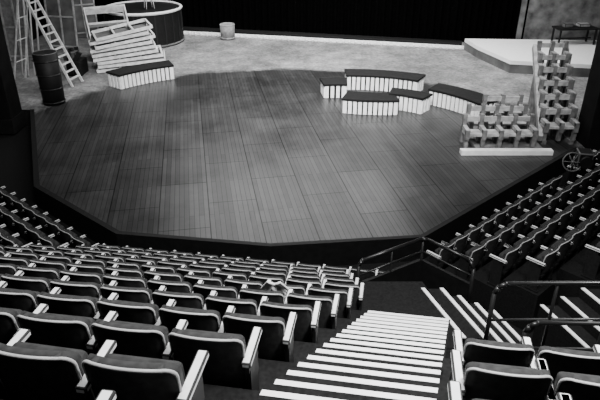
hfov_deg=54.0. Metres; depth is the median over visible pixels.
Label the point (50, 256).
seat
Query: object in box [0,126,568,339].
floor
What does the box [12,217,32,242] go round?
seat
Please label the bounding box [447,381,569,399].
seat
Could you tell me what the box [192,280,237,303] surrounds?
seat
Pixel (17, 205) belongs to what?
seat
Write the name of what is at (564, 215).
seat
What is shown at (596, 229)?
seat
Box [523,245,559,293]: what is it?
seat
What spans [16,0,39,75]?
poles
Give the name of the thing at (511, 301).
terraces
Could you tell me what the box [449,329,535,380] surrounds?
seat
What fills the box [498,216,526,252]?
seat
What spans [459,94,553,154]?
stacked chairs
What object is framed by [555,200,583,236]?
seat
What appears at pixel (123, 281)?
seat
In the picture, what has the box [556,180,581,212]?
seat
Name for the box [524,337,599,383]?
seat
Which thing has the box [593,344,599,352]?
seat
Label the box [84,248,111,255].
seat
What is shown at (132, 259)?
seat
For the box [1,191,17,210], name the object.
seat
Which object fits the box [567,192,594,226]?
seat
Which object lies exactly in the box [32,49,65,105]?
barrel
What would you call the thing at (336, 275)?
seat
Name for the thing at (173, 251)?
seat
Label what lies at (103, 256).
seat
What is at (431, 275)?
guard rail
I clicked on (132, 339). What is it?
seat
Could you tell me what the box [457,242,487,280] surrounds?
seat
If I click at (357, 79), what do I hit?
bench
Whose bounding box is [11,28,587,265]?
stage
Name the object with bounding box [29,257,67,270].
seat
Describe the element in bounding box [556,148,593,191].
wheel
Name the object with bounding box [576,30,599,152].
pillar
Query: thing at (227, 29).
bucket
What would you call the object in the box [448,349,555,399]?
seat
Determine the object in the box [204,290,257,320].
seat
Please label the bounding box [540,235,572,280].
seat
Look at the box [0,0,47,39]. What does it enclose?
wall
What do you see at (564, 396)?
seat
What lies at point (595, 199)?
seat
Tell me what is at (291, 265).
seat
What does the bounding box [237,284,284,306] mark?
seat
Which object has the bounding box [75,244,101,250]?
seat
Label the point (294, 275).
seat
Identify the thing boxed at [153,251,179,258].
seat
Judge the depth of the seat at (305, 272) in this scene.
10.11 m
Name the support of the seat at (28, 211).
on the floor
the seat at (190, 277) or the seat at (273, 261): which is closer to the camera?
the seat at (190, 277)
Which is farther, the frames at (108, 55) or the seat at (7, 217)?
the frames at (108, 55)
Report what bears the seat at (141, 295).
on the terraces
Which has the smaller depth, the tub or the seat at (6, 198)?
the seat at (6, 198)
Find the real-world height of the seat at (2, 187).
0.868 m
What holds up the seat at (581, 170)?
on the floor
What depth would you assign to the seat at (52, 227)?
13.55 m
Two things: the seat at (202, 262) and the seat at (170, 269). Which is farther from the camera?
the seat at (202, 262)
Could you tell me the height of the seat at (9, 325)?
0.868 m
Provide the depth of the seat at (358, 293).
8.28 m
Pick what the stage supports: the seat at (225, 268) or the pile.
the pile
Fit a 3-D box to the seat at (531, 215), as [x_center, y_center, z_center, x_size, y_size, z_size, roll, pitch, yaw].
[5.172,0.573,13.589,0.564,0.868,0.423,-23,36,-36]
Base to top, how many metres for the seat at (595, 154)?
0.868 m
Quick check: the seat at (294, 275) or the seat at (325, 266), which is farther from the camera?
the seat at (325, 266)
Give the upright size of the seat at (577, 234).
0.868 m
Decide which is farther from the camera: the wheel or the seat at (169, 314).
the wheel
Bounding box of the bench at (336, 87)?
[320,77,346,97]
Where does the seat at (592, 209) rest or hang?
on the terraces
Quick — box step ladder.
[14,0,83,86]
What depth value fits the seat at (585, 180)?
15.00 m
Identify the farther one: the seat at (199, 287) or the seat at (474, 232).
the seat at (474, 232)
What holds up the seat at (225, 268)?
on the terraces
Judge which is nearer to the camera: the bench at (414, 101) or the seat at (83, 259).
the seat at (83, 259)
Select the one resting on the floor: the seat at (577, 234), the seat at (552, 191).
the seat at (552, 191)
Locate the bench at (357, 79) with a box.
[344,69,425,91]
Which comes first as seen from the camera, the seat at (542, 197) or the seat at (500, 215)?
the seat at (500, 215)
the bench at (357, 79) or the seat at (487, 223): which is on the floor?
the seat at (487, 223)
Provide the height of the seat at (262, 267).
0.868 m
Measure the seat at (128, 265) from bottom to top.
0.868 m
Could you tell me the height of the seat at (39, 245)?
0.868 m
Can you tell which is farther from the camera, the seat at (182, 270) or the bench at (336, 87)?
the bench at (336, 87)
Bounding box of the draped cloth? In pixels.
[261,281,288,297]
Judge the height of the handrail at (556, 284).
1.230 m
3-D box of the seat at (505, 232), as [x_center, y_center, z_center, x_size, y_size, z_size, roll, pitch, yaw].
[4.367,0.919,12.938,0.564,0.868,0.423,-24,36,-37]
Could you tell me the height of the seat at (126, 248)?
0.868 m
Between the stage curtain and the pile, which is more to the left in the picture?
the pile
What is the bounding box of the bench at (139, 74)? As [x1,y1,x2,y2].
[106,60,173,88]
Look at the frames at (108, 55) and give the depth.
24.92 m
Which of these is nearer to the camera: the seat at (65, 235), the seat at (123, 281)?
the seat at (123, 281)
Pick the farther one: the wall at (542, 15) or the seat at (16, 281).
the wall at (542, 15)
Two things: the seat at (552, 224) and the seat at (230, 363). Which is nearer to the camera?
the seat at (230, 363)
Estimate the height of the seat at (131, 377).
0.868 m
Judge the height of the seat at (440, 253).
0.868 m
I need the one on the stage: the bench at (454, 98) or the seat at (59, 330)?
the bench at (454, 98)
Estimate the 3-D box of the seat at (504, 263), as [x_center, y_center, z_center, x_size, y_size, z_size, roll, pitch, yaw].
[4.067,1.241,11.694,0.613,0.868,0.423,-23,36,-37]
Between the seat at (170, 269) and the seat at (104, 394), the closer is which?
the seat at (104, 394)
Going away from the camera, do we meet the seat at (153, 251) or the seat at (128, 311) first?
the seat at (128, 311)
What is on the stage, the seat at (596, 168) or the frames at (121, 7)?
the frames at (121, 7)
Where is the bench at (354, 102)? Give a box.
[342,91,399,114]
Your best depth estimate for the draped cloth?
7.28 m
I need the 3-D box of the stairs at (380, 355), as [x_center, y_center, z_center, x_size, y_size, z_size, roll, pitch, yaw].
[0.420,2.424,4.828,1.142,6.386,7.266,9,29,16]
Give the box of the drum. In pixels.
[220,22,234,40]
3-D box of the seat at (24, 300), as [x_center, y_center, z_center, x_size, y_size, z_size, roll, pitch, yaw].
[-2.531,1.061,5.337,0.564,0.868,0.423,5,28,9]
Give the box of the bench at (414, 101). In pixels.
[389,87,432,113]
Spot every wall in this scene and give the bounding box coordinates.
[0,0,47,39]
[515,0,599,39]
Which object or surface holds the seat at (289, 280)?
on the terraces
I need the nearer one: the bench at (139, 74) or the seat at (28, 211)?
the seat at (28, 211)
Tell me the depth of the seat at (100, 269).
7.81 m
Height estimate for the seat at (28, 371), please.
0.868 m
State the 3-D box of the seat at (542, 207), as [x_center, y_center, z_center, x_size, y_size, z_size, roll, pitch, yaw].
[5.574,0.401,13.914,0.564,0.868,0.423,-23,36,-37]
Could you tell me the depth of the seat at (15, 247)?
9.92 m
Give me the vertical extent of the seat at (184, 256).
0.868 m
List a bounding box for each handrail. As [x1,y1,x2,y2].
[483,281,599,346]
[520,320,599,350]
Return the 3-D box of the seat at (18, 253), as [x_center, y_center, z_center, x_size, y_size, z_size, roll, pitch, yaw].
[-4.251,1.093,9.263,0.564,0.868,0.423,5,28,9]
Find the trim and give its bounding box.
[30,109,579,246]
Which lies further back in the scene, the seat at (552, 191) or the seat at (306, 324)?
the seat at (552, 191)
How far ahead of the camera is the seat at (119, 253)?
10.60 m
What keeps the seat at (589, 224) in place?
on the terraces
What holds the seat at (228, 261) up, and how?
on the terraces
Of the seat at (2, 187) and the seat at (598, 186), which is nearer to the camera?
the seat at (598, 186)
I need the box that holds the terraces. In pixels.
[0,187,599,399]
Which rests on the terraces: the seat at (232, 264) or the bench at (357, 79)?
the seat at (232, 264)
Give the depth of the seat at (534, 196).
14.96 m
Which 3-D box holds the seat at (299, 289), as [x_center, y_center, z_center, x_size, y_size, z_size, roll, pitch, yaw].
[-0.194,1.370,7.745,0.564,0.868,0.423,5,28,8]
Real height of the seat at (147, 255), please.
0.868 m
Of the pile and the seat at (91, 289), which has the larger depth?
the pile
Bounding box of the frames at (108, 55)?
[89,18,165,72]
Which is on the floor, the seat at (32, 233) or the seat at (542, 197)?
the seat at (542, 197)
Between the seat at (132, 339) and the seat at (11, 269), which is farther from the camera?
the seat at (11, 269)
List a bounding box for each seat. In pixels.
[0,186,7,206]
[0,202,8,223]
[0,209,20,233]
[0,224,9,245]
[0,233,33,246]
[0,249,7,255]
[0,253,30,265]
[0,263,18,274]
[0,281,39,312]
[0,307,22,343]
[0,328,87,399]
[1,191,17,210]
[1,270,51,292]
[4,244,34,252]
[6,249,39,259]
[11,197,28,218]
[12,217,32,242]
[12,303,94,354]
[17,263,60,279]
[22,204,40,226]
[24,225,45,243]
[29,243,56,249]
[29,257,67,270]
[33,211,52,234]
[34,247,64,255]
[36,287,98,317]
[37,234,68,246]
[39,252,72,263]
[44,219,64,242]
[49,276,101,297]
[56,245,84,252]
[57,226,77,247]
[59,267,103,285]
[64,250,94,258]
[66,261,105,275]
[70,234,99,247]
[72,255,106,267]
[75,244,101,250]
[75,339,208,399]
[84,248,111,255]
[85,311,168,358]
[93,293,158,324]
[94,253,125,261]
[95,389,116,399]
[97,243,120,248]
[98,281,152,302]
[101,246,126,252]
[103,271,147,287]
[105,264,143,277]
[106,258,140,269]
[112,251,140,258]
[121,246,144,250]
[125,256,156,265]
[127,249,152,255]
[140,253,168,261]
[141,262,175,272]
[144,268,183,281]
[145,248,169,253]
[147,276,192,292]
[151,286,203,308]
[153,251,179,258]
[154,299,220,332]
[157,259,188,268]
[161,319,261,390]
[169,256,197,266]
[170,250,193,256]
[176,265,211,279]
[180,254,205,262]
[183,271,222,289]
[189,262,219,275]
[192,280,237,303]
[194,252,218,260]
[198,259,226,270]
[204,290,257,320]
[207,256,232,264]
[212,268,246,284]
[217,305,296,362]
[220,255,243,261]
[221,265,252,280]
[223,275,262,293]
[228,261,256,271]
[235,259,259,267]
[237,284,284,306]
[245,257,269,263]
[248,272,283,284]
[255,268,285,282]
[257,296,320,342]
[259,264,287,277]
[262,261,288,271]
[267,279,304,294]
[271,259,295,266]
[284,275,321,290]
[284,289,339,329]
[288,271,319,280]
[289,264,316,270]
[289,267,317,274]
[296,262,321,268]
[305,283,353,318]
[317,267,349,275]
[319,270,353,279]
[320,274,358,284]
[322,264,347,270]
[322,279,364,310]
[349,266,375,280]
[375,269,385,275]
[426,241,456,268]
[441,232,468,268]
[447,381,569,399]
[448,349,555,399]
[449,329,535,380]
[455,224,482,259]
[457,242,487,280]
[469,216,495,244]
[471,233,500,263]
[482,208,507,234]
[485,224,513,262]
[487,244,521,286]
[494,201,519,225]
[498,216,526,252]
[503,234,534,274]
[505,194,530,226]
[511,208,538,244]
[517,187,541,218]
[518,225,547,265]
[523,200,550,235]
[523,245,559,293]
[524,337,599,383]
[528,181,551,210]
[531,216,560,255]
[535,193,561,226]
[538,175,561,198]
[538,359,599,399]
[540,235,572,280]
[543,208,572,245]
[546,186,571,218]
[554,225,585,268]
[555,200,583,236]
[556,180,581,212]
[561,394,572,399]
[565,164,584,186]
[567,173,591,205]
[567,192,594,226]
[567,216,597,258]
[576,167,599,199]
[578,188,599,221]
[579,210,599,248]
[581,233,599,280]
[584,153,597,173]
[586,165,599,192]
[588,184,599,213]
[590,208,599,238]
[592,151,599,168]
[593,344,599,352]
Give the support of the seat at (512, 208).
on the floor
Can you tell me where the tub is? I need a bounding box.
[103,0,184,49]
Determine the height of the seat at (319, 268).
0.868 m
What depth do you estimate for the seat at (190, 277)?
7.57 m
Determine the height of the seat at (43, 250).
0.868 m
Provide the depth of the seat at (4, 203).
13.34 m
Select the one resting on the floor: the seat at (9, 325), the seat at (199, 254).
the seat at (199, 254)
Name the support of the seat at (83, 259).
on the terraces
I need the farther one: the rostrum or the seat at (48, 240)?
the rostrum
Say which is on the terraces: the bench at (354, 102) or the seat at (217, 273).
the seat at (217, 273)
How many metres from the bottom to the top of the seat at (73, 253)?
0.868 m
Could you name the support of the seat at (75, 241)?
on the floor
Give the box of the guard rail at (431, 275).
[356,237,475,303]
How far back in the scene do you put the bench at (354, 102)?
20.37 m
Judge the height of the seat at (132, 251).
0.868 m
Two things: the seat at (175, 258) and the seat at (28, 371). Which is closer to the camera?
the seat at (28, 371)
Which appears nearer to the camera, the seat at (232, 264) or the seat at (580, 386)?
the seat at (580, 386)
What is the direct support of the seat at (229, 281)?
on the terraces
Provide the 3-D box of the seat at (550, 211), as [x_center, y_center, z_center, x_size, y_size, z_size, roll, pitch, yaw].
[5.975,0.229,14.238,0.564,0.868,0.423,-24,36,-37]
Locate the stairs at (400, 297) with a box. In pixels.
[359,281,599,358]
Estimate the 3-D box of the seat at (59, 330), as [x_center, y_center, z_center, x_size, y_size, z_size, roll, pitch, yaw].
[-1.700,1.084,4.296,0.564,0.868,0.423,4,28,8]
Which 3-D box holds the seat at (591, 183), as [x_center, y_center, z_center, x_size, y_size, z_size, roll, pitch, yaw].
[7.585,-0.463,15.539,0.564,0.868,0.423,-23,36,-36]
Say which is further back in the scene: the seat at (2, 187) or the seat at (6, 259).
the seat at (2, 187)
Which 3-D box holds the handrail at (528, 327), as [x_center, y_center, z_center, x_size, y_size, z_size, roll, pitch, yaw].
[4.850,1.946,7.660,3.961,0.880,0.060,1,28,1]
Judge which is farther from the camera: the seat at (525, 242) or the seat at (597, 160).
the seat at (597, 160)
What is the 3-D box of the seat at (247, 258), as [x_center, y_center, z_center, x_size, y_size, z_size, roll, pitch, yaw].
[-0.890,1.525,12.438,0.564,0.868,0.423,5,28,9]
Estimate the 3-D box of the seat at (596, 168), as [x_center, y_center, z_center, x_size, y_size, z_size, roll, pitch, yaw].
[7.987,-0.636,15.864,0.564,0.868,0.423,-23,35,-36]
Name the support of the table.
on the rostrum
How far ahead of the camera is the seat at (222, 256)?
12.18 m
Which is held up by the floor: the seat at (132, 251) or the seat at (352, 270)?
the seat at (352, 270)
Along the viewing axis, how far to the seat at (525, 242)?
11.79 m
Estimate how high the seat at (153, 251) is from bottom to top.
0.868 m
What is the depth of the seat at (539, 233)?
12.13 m
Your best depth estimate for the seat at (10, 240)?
11.18 m
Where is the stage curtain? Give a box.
[94,0,529,42]
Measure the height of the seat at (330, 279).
0.868 m
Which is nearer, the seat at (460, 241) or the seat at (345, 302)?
the seat at (345, 302)
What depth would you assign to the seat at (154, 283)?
6.70 m
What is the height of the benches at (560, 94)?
2.340 m
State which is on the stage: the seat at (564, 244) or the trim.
the trim
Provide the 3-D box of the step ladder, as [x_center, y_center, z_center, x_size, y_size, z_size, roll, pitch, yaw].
[-10.165,-6.396,22.953,2.672,3.737,0.805,6,29,11]
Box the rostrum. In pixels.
[465,39,596,76]
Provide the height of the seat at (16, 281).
0.868 m
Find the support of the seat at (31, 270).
on the terraces
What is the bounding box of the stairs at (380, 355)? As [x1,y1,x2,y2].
[254,310,449,399]
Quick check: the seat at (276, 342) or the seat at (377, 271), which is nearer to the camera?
the seat at (276, 342)
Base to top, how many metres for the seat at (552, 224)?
0.868 m
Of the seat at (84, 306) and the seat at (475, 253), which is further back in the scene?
the seat at (475, 253)
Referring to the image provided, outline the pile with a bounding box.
[63,47,88,75]
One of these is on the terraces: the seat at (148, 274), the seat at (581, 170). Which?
the seat at (148, 274)
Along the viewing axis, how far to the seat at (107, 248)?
11.59 m
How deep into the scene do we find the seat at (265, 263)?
11.12 m
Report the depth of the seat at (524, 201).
14.63 m
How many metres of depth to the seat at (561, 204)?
14.35 m
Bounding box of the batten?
[183,26,463,49]
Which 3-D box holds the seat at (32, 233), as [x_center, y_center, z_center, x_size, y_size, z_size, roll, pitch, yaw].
[-5.566,0.901,12.615,0.564,0.868,0.423,22,35,35]
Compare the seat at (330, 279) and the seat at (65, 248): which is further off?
the seat at (65, 248)
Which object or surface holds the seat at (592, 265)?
on the terraces
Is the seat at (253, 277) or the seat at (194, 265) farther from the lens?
the seat at (194, 265)
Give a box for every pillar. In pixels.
[0,17,25,133]
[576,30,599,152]
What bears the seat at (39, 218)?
on the floor
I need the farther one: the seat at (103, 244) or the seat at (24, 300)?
the seat at (103, 244)
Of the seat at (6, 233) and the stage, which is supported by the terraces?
the seat at (6, 233)
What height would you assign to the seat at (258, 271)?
0.868 m
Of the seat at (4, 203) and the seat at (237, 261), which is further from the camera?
the seat at (4, 203)
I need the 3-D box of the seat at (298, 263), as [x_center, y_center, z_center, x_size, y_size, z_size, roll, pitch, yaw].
[0.183,1.609,12.280,0.564,0.868,0.423,4,28,8]
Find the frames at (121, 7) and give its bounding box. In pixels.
[83,4,134,58]
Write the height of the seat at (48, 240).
0.868 m
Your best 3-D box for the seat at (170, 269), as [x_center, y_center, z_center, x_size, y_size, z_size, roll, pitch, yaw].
[-2.102,1.262,8.945,0.564,0.868,0.423,5,28,9]
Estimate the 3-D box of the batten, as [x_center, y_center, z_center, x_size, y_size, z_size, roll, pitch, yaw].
[0.799,-8.396,30.444,14.899,0.240,0.944,6,29,12]
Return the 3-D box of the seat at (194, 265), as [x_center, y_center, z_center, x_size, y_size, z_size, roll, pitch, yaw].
[-1.553,1.347,9.782,0.564,0.868,0.423,5,28,9]
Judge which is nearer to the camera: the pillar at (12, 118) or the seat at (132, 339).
the seat at (132, 339)
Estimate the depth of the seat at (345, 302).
7.40 m
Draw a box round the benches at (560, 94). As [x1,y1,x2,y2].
[528,41,579,144]
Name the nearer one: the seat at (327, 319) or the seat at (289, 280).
the seat at (327, 319)
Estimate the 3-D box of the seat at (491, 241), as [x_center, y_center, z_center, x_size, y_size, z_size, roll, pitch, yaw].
[3.967,1.091,12.616,0.564,0.868,0.423,-23,35,-36]
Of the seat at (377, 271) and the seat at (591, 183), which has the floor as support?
the seat at (377, 271)
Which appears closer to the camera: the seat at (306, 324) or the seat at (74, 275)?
the seat at (306, 324)
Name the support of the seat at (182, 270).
on the terraces
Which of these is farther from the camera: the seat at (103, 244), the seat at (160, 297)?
the seat at (103, 244)
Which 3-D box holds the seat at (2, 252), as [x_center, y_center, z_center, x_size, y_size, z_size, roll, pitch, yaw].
[-4.790,1.051,9.342,0.564,0.868,0.423,5,28,9]
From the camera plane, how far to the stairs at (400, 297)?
9.27 m
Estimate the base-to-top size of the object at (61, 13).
4.478 m
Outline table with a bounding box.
[550,22,599,44]
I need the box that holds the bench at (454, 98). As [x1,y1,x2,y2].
[428,83,499,115]
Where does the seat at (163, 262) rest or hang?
on the terraces
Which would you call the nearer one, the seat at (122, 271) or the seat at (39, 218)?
the seat at (122, 271)

